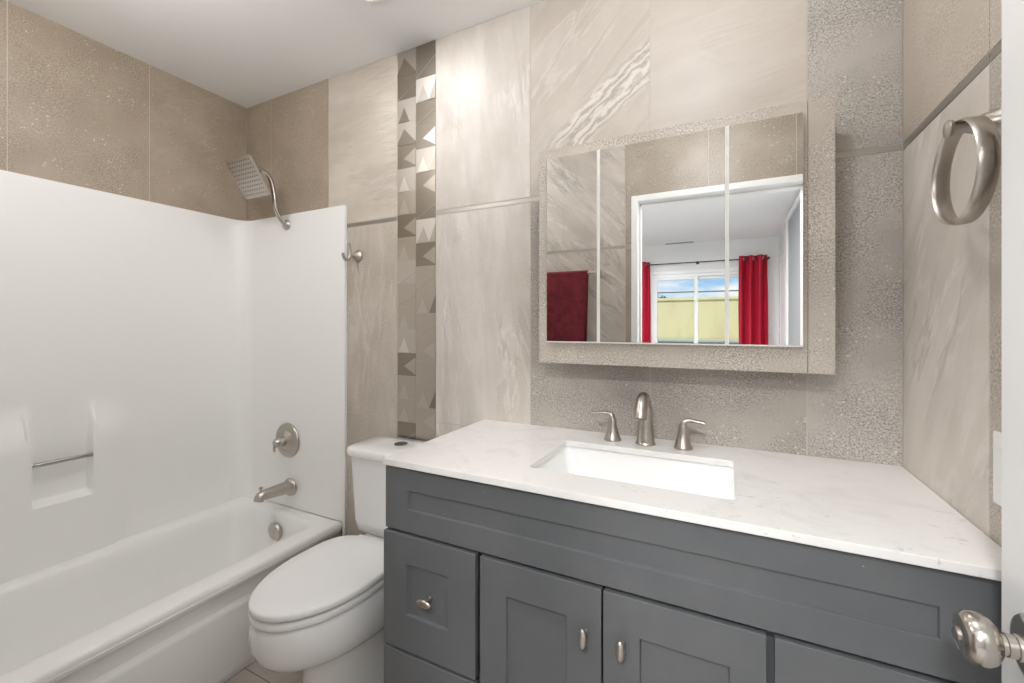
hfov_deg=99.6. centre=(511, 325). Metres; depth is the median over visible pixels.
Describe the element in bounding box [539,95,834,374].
upper cabinet
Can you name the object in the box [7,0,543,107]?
ceiling
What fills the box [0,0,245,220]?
wall
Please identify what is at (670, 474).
undermount sink
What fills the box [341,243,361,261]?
robe hook
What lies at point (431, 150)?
wall
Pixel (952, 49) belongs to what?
wall
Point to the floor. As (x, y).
(253, 673)
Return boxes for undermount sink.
[536,446,733,499]
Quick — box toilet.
[248,436,426,682]
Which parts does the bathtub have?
overflow plate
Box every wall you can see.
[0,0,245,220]
[246,0,903,534]
[903,0,1001,546]
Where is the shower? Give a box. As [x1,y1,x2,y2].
[225,154,289,229]
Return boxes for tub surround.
[0,170,346,584]
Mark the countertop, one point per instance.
(882, 511)
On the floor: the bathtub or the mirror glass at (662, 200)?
the bathtub
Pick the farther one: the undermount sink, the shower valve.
the shower valve
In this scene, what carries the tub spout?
attached to the tub surround
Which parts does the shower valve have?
handle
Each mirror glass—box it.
[547,150,596,341]
[600,127,724,343]
[729,112,802,344]
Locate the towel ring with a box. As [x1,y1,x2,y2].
[931,105,1001,224]
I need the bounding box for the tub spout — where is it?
[254,478,296,501]
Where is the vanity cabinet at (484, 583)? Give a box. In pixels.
[384,465,1001,682]
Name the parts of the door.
knob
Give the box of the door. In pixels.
[952,0,1023,682]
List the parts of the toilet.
seat, lid, bowl, tank, tank lid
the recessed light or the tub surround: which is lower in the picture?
the tub surround
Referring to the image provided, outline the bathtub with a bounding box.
[0,497,346,682]
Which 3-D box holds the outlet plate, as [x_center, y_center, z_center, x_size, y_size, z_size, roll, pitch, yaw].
[0.789,0.235,0.690,0.009,0.120,0.074,0,0,27]
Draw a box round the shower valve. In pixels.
[272,423,299,456]
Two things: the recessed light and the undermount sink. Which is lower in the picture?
the undermount sink
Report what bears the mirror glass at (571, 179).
attached to the upper cabinet at (709, 243)
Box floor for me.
[224,661,301,682]
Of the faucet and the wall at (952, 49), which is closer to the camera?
the wall at (952, 49)
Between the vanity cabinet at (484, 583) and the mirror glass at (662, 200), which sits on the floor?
the vanity cabinet at (484, 583)
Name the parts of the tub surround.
faucet panel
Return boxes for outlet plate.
[993,430,1001,506]
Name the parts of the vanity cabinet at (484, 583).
knob, drawer, drawer, door, knob, knob, door, drawer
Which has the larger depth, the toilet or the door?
the toilet
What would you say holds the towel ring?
attached to the wall at (952, 49)
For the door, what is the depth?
0.58 m
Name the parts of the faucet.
lever, handle, spout, handle, lever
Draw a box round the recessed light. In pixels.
[358,0,382,2]
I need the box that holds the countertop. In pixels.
[383,419,1001,580]
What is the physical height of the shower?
0.282 m
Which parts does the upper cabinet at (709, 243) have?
mirror door, mirror door, mirror door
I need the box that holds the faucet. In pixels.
[593,392,705,450]

